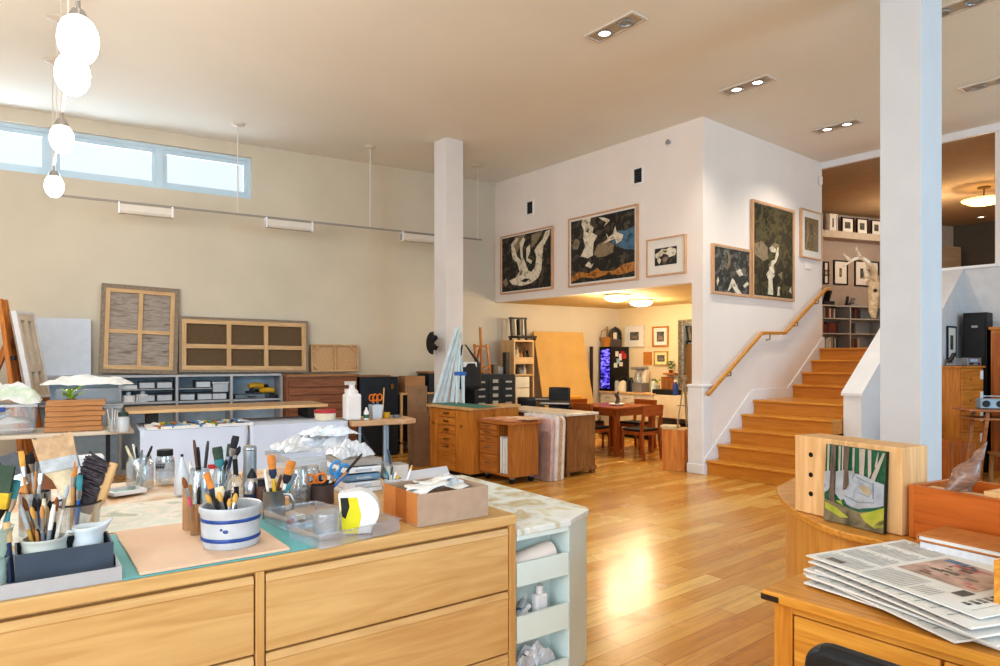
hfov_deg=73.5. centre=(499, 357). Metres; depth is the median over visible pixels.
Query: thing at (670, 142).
sprinkler
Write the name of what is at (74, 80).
pendant lamp
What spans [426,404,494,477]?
base cabinet
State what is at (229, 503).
brush
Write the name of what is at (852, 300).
ornament
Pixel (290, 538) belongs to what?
cutting mat
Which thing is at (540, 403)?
tray
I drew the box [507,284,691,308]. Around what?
ceiling
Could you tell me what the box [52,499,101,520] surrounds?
glass holder
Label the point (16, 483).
brush
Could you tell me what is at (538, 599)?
glue bottle
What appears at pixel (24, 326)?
canvas
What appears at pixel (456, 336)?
strip
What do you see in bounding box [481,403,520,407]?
countertop
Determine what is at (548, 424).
board
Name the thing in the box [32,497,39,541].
brush
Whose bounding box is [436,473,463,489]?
plastic wrap
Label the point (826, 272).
print
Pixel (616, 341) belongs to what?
house
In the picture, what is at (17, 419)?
heap
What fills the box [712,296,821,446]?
wall
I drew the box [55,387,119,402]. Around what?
case
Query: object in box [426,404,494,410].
countertop
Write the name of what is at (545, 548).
paper roll
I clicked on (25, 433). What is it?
folding table
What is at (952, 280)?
wall
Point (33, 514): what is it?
brush
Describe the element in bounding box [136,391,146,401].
plastic tub
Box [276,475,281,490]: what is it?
brush
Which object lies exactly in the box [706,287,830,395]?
handrail
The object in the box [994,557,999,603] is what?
wooden box
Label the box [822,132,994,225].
ceiling
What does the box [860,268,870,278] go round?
print
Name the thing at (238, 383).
cubby shelf
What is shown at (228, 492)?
brush
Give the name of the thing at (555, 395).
cushion
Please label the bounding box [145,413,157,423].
support block
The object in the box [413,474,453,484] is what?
loose paper
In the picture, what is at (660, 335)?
print
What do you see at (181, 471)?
bottle
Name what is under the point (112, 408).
glass jar
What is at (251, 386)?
drill
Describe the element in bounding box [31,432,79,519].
brush
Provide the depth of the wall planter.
12.37 m
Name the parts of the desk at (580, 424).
moulding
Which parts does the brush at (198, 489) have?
handle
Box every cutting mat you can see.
[110,514,317,580]
[433,402,498,407]
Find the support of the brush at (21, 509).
in the crock at (27, 547)
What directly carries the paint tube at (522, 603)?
in the shelving unit at (561, 627)
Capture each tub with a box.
[0,523,14,584]
[121,392,134,401]
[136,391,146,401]
[210,381,228,391]
[313,409,336,420]
[368,404,382,418]
[384,477,402,482]
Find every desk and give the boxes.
[519,406,598,476]
[654,394,687,440]
[761,571,999,665]
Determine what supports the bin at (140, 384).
on the cubby shelf at (238, 383)
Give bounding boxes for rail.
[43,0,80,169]
[59,122,482,240]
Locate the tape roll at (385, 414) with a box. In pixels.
[382,412,389,417]
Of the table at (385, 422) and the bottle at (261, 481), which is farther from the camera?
the table at (385, 422)
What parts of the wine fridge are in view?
door, glass panel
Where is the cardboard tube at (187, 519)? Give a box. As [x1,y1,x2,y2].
[182,484,192,529]
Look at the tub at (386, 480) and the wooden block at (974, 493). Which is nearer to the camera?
the wooden block at (974, 493)
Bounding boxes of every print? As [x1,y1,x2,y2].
[156,464,164,468]
[630,332,638,339]
[655,246,676,265]
[657,332,663,341]
[657,355,664,361]
[805,217,817,251]
[823,269,829,275]
[845,222,849,228]
[860,223,864,229]
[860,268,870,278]
[874,224,878,230]
[950,335,952,349]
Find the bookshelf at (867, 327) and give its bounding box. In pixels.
[822,304,879,347]
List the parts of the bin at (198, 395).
panel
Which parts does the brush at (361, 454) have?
handle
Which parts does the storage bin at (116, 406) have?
lid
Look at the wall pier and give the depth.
8.92 m
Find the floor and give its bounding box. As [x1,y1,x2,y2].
[112,434,999,665]
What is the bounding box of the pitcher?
[62,517,112,546]
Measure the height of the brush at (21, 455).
0.308 m
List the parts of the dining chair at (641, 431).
leg, seat rail, seat, leg, leg, seat rail, panel, leg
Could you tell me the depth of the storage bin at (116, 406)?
7.12 m
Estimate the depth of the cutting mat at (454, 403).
8.56 m
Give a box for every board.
[20,317,90,375]
[44,423,102,432]
[45,405,101,411]
[45,415,101,421]
[45,419,101,426]
[46,399,105,406]
[46,408,104,416]
[115,521,289,574]
[124,401,327,413]
[357,375,390,376]
[524,413,559,480]
[525,416,554,481]
[532,413,564,479]
[540,431,549,481]
[557,416,562,480]
[563,420,565,478]
[643,352,651,364]
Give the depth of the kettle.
12.82 m
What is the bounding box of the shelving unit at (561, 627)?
[454,475,588,665]
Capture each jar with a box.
[106,408,117,431]
[117,412,129,431]
[155,449,174,482]
[288,469,307,503]
[300,466,319,496]
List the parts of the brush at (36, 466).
handle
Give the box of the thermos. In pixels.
[243,445,256,483]
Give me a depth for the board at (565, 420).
8.30 m
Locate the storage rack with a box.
[398,392,433,453]
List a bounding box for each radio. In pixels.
[652,389,681,394]
[976,395,999,408]
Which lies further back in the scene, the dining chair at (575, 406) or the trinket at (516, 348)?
the trinket at (516, 348)
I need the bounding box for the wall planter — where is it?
[663,361,677,374]
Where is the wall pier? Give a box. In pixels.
[995,131,999,262]
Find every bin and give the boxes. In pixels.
[0,402,39,432]
[102,401,122,425]
[137,381,155,388]
[137,393,155,401]
[155,393,172,400]
[156,380,172,388]
[178,392,194,400]
[193,380,210,387]
[194,392,212,399]
[213,392,226,399]
[265,450,328,468]
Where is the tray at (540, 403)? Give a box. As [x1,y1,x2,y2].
[539,403,570,404]
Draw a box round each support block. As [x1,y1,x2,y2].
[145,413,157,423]
[298,407,315,417]
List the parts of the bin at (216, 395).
panel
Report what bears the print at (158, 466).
attached to the glass jar at (162, 465)
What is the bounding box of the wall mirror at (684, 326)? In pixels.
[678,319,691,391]
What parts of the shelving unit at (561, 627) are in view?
panel, rail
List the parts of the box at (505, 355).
panel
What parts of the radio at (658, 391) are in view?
panel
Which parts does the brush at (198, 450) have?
handle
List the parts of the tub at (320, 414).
lid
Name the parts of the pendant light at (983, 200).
lamp shade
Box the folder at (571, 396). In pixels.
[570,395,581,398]
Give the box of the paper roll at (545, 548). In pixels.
[516,540,556,562]
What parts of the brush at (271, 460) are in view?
handle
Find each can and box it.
[18,489,50,536]
[310,480,334,505]
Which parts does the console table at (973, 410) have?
leg, leg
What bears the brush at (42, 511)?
in the crock at (27, 547)
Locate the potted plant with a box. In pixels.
[61,385,85,399]
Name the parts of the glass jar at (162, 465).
lid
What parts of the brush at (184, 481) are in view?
handle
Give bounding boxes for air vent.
[525,200,533,215]
[632,166,643,185]
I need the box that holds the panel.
[590,347,592,394]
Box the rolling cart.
[477,419,541,483]
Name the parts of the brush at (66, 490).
handle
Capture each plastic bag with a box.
[516,640,555,665]
[944,442,986,491]
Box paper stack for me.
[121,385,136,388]
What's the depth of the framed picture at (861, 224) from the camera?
14.08 m
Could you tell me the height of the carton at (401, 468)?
0.220 m
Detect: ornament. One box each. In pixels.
[426,332,437,353]
[822,290,834,304]
[845,296,850,305]
[849,298,857,305]
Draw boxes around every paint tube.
[516,594,527,615]
[517,603,530,615]
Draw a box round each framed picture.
[500,226,553,294]
[568,204,638,287]
[624,324,644,346]
[646,234,686,276]
[652,326,668,346]
[654,351,667,365]
[711,243,750,296]
[750,199,794,301]
[799,208,822,260]
[823,261,829,283]
[829,213,837,230]
[833,260,847,284]
[841,217,853,231]
[854,260,878,286]
[856,218,867,233]
[871,220,879,234]
[947,326,956,359]
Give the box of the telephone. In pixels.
[946,353,961,365]
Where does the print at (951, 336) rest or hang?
attached to the framed picture at (951, 330)
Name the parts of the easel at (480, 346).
cross rail, post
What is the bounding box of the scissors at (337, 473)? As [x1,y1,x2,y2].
[329,460,349,483]
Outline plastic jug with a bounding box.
[343,385,360,420]
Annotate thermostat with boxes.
[805,262,811,269]
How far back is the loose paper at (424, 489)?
2.82 m
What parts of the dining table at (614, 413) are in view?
leg, leg, leg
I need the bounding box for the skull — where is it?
[843,246,879,317]
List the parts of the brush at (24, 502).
handle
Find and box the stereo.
[954,358,980,365]
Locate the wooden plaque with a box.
[661,377,673,388]
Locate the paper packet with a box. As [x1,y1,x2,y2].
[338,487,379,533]
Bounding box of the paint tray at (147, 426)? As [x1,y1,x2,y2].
[144,420,252,429]
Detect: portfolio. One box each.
[500,436,507,472]
[503,439,504,473]
[505,438,507,473]
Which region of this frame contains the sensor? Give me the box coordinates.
[818,176,822,184]
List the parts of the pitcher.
handle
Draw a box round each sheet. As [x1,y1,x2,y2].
[0,495,206,546]
[39,374,133,385]
[135,419,247,479]
[243,416,347,469]
[407,386,426,464]
[413,412,429,466]
[479,418,537,422]
[483,416,521,420]
[504,416,541,419]
[533,331,598,438]
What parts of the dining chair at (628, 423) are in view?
leg, seat rail, seat, leg, panel, leg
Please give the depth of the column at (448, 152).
9.56 m
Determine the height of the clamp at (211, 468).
0.135 m
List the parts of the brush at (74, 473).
handle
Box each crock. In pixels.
[19,531,68,553]
[198,498,262,550]
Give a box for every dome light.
[604,293,629,301]
[629,299,652,305]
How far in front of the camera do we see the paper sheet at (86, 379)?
7.05 m
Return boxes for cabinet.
[0,487,515,665]
[357,376,397,455]
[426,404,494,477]
[942,438,975,479]
[988,327,999,474]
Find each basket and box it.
[600,327,611,346]
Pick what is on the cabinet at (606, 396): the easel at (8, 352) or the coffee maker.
the coffee maker
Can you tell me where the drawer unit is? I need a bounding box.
[942,245,960,267]
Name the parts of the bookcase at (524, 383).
drawer, drawer, shelf, shelf, rail panel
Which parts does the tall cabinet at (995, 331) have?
cornice, door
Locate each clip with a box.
[286,519,294,525]
[295,514,305,519]
[298,519,305,525]
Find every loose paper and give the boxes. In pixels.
[404,484,420,489]
[406,480,449,493]
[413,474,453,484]
[425,481,468,488]
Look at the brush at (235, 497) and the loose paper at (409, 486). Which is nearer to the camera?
the brush at (235, 497)
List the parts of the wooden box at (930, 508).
panel, panel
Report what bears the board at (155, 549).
on the cutting mat at (290, 538)
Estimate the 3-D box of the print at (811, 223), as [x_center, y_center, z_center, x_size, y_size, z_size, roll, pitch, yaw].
[4.857,-1.920,10.442,0.435,0.506,0.005,0,0,-39]
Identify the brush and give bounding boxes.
[0,451,29,493]
[0,464,15,519]
[1,480,20,529]
[18,451,28,493]
[18,504,33,541]
[22,497,35,541]
[26,452,34,493]
[26,464,31,493]
[27,500,34,541]
[30,506,39,535]
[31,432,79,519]
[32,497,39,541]
[33,452,38,493]
[36,465,44,493]
[37,498,41,529]
[37,506,39,530]
[39,505,44,540]
[40,499,45,540]
[45,500,51,540]
[45,506,49,535]
[46,505,55,540]
[51,497,58,539]
[54,484,68,538]
[67,514,69,529]
[70,462,77,529]
[75,451,117,521]
[75,475,82,524]
[125,446,144,485]
[132,444,144,484]
[135,447,138,468]
[136,446,152,484]
[136,450,142,485]
[138,455,148,485]
[182,477,198,531]
[189,462,196,511]
[193,440,202,504]
[196,487,200,531]
[197,447,202,501]
[202,441,208,495]
[203,472,219,509]
[205,494,214,509]
[209,490,218,509]
[212,446,224,488]
[215,486,224,509]
[217,492,224,509]
[220,460,226,485]
[223,491,226,509]
[224,435,238,485]
[224,446,240,485]
[225,444,232,490]
[227,490,230,500]
[227,498,231,509]
[232,493,237,508]
[264,470,268,491]
[267,455,276,491]
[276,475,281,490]
[281,460,295,490]
[285,473,296,492]
[329,468,335,482]
[334,475,345,487]
[337,453,362,480]
[387,449,393,478]
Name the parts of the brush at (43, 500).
handle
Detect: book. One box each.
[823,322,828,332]
[916,526,999,557]
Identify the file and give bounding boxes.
[282,373,358,440]
[465,374,514,404]
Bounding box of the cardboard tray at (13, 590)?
[0,552,121,600]
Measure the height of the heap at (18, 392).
0.237 m
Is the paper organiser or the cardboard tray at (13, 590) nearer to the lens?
the cardboard tray at (13, 590)
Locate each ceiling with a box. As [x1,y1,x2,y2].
[0,0,999,182]
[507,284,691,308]
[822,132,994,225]
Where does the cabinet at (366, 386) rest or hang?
on the floor
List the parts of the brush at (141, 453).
handle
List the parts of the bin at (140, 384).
panel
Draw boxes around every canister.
[614,379,618,390]
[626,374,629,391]
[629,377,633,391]
[651,379,654,392]
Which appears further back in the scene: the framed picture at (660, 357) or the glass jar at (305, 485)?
the framed picture at (660, 357)
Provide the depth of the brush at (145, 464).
3.45 m
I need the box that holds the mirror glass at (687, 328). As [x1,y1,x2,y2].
[683,324,691,385]
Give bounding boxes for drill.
[245,382,268,392]
[255,387,277,397]
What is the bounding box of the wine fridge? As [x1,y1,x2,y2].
[599,347,628,390]
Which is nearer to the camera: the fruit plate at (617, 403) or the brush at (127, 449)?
the brush at (127, 449)
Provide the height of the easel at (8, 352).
2.167 m
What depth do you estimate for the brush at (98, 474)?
2.58 m
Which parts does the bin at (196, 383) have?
panel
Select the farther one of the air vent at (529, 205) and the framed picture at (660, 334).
the framed picture at (660, 334)
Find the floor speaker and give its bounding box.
[963,312,992,472]
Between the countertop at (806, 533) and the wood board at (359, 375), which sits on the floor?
the countertop at (806, 533)
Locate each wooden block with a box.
[928,486,983,495]
[984,489,999,498]
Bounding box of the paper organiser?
[326,454,381,491]
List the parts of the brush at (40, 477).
handle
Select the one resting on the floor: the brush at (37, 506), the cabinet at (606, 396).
the cabinet at (606, 396)
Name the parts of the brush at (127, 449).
handle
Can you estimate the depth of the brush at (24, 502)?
2.09 m
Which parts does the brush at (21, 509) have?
handle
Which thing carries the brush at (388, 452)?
in the tub at (386, 480)
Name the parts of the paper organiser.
panel, drawer, drawer, drawer, pull, pull, pull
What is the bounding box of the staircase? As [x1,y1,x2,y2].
[706,348,867,484]
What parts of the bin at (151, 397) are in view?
panel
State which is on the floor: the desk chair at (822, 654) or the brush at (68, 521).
the desk chair at (822, 654)
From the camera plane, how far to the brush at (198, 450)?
2.87 m
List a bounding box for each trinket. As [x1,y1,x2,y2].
[515,346,518,356]
[516,364,519,373]
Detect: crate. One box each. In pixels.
[416,371,433,391]
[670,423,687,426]
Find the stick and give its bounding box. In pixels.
[241,430,249,487]
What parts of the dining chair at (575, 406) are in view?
panel, seat rail, seat, leg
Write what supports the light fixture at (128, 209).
attached to the rail at (235, 124)
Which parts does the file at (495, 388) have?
drawer, drawer, drawer, drawer, drawer, drawer, drawer, drawer, drawer, drawer, drawer, drawer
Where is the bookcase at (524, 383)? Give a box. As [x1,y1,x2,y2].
[501,340,533,403]
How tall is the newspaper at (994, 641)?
0.018 m
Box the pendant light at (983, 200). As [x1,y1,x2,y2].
[961,186,994,206]
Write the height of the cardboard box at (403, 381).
0.260 m
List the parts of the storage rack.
post, panel, post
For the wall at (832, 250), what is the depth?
14.25 m
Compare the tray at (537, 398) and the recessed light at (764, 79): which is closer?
the recessed light at (764, 79)
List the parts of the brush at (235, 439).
handle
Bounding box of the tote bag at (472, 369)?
[455,345,480,388]
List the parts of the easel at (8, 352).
leg, leg, leg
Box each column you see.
[434,137,462,402]
[880,0,941,481]
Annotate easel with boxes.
[0,299,49,454]
[473,327,491,373]
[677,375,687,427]
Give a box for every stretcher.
[98,283,179,374]
[178,316,308,372]
[310,344,358,371]
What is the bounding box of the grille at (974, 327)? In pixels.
[964,317,984,464]
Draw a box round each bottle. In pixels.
[0,413,8,417]
[174,454,189,494]
[232,459,238,496]
[243,468,257,498]
[257,478,265,501]
[364,407,368,419]
[531,584,546,611]
[673,380,677,394]
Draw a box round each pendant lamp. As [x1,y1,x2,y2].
[54,54,90,95]
[56,0,99,65]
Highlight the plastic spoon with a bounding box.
[301,438,314,443]
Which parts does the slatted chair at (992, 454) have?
leg, seat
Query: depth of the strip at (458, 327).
9.10 m
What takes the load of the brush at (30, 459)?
in the can at (45, 493)
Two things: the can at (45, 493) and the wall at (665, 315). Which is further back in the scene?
the wall at (665, 315)
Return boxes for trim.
[687,384,712,474]
[821,122,999,169]
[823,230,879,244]
[841,329,879,395]
[942,263,999,270]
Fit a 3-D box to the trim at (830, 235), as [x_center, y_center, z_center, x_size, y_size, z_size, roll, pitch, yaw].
[6.484,-2.530,13.707,5.200,0.140,0.320,0,0,-21]
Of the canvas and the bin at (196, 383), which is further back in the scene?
the bin at (196, 383)
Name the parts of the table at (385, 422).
leg, leg, leg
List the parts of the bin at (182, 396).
panel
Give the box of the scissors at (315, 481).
[304,472,326,484]
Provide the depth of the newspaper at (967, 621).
1.85 m
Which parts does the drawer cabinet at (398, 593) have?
drawer, drawer, drawer, drawer, drawer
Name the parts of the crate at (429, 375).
lid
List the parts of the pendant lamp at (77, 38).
stem, lamp shade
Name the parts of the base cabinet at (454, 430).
door, drawer, drawer, drawer, drawer, drawer, door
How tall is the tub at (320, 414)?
0.120 m
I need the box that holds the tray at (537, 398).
[535,397,548,400]
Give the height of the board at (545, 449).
0.600 m
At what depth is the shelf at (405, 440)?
10.54 m
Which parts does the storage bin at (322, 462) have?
latch handle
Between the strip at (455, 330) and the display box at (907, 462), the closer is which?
the display box at (907, 462)
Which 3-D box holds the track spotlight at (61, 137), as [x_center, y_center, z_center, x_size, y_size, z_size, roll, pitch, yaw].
[-3.415,-1.750,5.223,0.166,0.311,0.170,0,0,-35]
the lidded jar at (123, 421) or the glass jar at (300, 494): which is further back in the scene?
the lidded jar at (123, 421)
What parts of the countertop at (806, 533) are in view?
curved panel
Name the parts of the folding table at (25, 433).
leg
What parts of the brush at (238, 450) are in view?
handle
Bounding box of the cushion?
[550,390,566,405]
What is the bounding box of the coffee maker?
[631,367,648,391]
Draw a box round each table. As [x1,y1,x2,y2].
[0,424,133,462]
[2,464,383,517]
[336,415,415,477]
[590,402,653,456]
[952,407,999,480]
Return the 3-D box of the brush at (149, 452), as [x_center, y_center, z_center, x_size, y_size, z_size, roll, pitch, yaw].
[-1.837,0.558,3.457,0.085,0.210,0.014,0,0,-10]
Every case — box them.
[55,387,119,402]
[233,393,264,398]
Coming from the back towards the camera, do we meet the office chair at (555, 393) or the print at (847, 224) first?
the print at (847, 224)
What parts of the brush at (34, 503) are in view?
handle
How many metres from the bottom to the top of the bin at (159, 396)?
0.100 m
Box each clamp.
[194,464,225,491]
[454,372,465,402]
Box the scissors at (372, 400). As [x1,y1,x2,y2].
[369,394,377,404]
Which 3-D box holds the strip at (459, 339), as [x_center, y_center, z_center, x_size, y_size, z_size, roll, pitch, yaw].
[-0.610,0.160,9.190,0.045,0.885,0.338,0,0,14]
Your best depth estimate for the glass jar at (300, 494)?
3.05 m
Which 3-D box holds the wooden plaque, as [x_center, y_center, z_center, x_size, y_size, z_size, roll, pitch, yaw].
[3.122,0.496,12.496,0.034,0.288,0.271,0,0,-39]
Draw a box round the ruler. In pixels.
[382,388,384,416]
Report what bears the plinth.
on the floor
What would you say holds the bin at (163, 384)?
on the cubby shelf at (238, 383)
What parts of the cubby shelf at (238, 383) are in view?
shelf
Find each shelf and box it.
[22,373,282,475]
[398,392,433,394]
[398,438,407,443]
[959,415,999,419]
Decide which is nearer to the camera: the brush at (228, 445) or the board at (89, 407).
the brush at (228, 445)
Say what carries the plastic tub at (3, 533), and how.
on the cardboard tray at (13, 590)
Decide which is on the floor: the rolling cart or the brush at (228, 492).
the rolling cart
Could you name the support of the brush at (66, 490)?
in the crock at (27, 547)
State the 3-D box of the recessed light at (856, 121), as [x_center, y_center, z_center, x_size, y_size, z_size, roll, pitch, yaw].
[4.532,-3.107,9.010,0.220,0.023,0.600,0,0,-39]
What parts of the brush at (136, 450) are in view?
handle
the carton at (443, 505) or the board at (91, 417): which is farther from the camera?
the board at (91, 417)
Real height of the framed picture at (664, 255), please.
0.515 m
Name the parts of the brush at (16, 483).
handle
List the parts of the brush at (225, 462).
handle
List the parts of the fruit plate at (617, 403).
plate dish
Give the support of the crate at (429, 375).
on the storage rack
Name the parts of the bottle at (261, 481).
lid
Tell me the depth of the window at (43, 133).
8.51 m
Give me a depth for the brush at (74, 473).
2.54 m
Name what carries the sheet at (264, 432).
on the work table
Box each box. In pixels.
[15,531,113,582]
[398,376,424,392]
[491,364,497,373]
[498,367,502,373]
[502,352,508,373]
[795,433,926,535]
[909,479,999,537]
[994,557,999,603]
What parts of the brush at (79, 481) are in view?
handle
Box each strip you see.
[432,329,457,402]
[437,333,458,402]
[443,326,460,402]
[450,338,460,402]
[457,333,460,401]
[460,355,462,401]
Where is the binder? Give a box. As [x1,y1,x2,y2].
[920,541,996,565]
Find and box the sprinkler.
[666,139,673,146]
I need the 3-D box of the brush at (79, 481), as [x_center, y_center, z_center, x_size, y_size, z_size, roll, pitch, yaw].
[-1.600,0.552,2.542,0.033,0.220,0.018,0,0,31]
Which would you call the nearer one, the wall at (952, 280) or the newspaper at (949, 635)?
the newspaper at (949, 635)
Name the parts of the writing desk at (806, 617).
leg, drawer, rail, drawer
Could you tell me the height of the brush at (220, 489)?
0.182 m
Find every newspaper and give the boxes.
[804,565,840,581]
[804,572,976,642]
[804,579,999,650]
[806,539,999,618]
[806,574,999,647]
[811,560,999,629]
[814,568,999,638]
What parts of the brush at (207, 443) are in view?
handle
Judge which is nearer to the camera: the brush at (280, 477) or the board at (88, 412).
the brush at (280, 477)
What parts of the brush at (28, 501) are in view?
handle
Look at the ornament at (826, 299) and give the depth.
13.75 m
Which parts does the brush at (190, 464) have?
handle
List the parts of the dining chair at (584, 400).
panel, leg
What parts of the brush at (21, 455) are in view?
handle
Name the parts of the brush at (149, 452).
handle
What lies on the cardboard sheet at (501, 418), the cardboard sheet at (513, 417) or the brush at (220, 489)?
the cardboard sheet at (513, 417)
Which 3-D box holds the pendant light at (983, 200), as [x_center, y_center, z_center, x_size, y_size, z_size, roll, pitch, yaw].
[8.548,-2.855,11.833,0.680,0.330,0.680,0,0,0]
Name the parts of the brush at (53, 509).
handle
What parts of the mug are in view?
handle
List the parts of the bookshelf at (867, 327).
shelf, shelf, shelf, shelf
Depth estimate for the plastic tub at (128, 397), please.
8.68 m
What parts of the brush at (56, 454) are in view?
handle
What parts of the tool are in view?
handle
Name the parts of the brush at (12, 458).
handle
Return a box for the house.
[608,327,621,346]
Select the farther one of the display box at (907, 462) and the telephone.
the telephone
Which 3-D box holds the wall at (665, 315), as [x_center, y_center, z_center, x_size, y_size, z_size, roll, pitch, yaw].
[3.598,0.190,12.105,0.151,2.620,3.770,0,0,-39]
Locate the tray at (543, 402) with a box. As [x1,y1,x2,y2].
[539,400,570,404]
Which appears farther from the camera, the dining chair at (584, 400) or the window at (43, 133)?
the dining chair at (584, 400)
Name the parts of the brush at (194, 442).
handle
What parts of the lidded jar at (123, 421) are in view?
lid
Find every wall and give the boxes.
[0,106,617,455]
[495,117,709,383]
[618,303,691,423]
[710,120,821,383]
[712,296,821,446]
[822,213,952,306]
[843,366,879,439]
[942,269,963,365]
[953,221,994,265]
[964,266,999,326]
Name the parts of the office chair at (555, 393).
backrest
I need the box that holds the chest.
[942,366,985,449]
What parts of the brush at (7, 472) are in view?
handle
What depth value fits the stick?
3.44 m
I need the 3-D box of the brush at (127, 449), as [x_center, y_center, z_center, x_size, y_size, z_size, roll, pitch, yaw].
[-1.887,0.558,3.463,0.100,0.211,0.013,0,0,1]
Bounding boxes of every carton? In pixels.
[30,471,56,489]
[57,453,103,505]
[381,462,407,480]
[383,466,487,526]
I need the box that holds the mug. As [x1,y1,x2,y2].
[262,488,294,520]
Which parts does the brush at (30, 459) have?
handle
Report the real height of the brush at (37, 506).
0.199 m
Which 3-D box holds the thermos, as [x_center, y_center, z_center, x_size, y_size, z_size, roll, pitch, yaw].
[-1.282,0.562,3.437,0.068,0.220,0.068,0,0,0]
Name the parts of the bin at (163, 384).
panel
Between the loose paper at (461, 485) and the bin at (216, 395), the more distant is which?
the bin at (216, 395)
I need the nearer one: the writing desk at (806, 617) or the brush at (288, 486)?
the writing desk at (806, 617)
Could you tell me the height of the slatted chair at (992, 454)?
0.791 m
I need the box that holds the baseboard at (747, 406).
[704,337,824,474]
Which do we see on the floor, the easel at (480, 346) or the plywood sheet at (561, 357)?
the plywood sheet at (561, 357)
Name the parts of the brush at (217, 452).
handle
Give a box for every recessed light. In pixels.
[584,11,647,43]
[718,74,776,96]
[811,118,863,134]
[942,0,993,17]
[958,77,999,93]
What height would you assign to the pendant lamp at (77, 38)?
0.340 m
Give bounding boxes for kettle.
[618,377,625,390]
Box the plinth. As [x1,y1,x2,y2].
[662,427,687,471]
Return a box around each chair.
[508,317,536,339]
[517,397,535,406]
[540,387,571,409]
[570,398,603,447]
[570,403,609,454]
[620,399,656,449]
[622,404,663,460]
[805,643,901,665]
[988,451,999,482]
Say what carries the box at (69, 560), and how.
in the cardboard tray at (13, 590)
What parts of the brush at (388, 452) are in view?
handle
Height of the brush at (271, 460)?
0.260 m
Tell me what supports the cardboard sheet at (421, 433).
on the floor
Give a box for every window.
[0,122,50,174]
[51,132,158,187]
[159,145,250,198]
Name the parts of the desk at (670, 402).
panel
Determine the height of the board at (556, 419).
0.790 m
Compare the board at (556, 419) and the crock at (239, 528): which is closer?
the crock at (239, 528)
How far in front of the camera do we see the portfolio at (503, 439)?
8.02 m
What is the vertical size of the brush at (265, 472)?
0.195 m
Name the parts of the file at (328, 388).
drawer, drawer, drawer, drawer, drawer, drawer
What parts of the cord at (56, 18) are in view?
rod, rod, rod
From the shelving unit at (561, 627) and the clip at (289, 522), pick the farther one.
the shelving unit at (561, 627)
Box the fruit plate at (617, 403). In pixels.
[609,391,624,405]
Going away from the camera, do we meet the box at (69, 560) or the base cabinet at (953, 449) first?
the box at (69, 560)
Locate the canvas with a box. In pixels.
[9,311,50,397]
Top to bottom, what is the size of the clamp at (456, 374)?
0.510 m
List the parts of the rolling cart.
drawer, drawer, drawer, drawer, drawer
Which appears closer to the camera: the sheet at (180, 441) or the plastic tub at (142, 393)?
the sheet at (180, 441)
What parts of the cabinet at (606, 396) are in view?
door, drawer, drawer, door, door, drawer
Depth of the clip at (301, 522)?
2.68 m
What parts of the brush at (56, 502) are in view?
handle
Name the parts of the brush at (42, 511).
handle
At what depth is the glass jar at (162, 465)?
3.57 m
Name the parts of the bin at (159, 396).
panel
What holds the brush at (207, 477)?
in the crock at (239, 528)
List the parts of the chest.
panel, drawer, drawer, drawer, drawer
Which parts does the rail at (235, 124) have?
rod, rail, rod, rod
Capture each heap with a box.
[0,381,41,404]
[0,416,29,424]
[269,434,347,452]
[299,425,358,436]
[323,438,374,459]
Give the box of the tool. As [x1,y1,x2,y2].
[2,521,14,582]
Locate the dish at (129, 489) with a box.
[108,485,146,496]
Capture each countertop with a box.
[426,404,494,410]
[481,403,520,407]
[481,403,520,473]
[599,391,656,394]
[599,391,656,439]
[777,478,919,578]
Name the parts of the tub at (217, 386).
lid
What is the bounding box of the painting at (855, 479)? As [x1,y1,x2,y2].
[823,444,888,533]

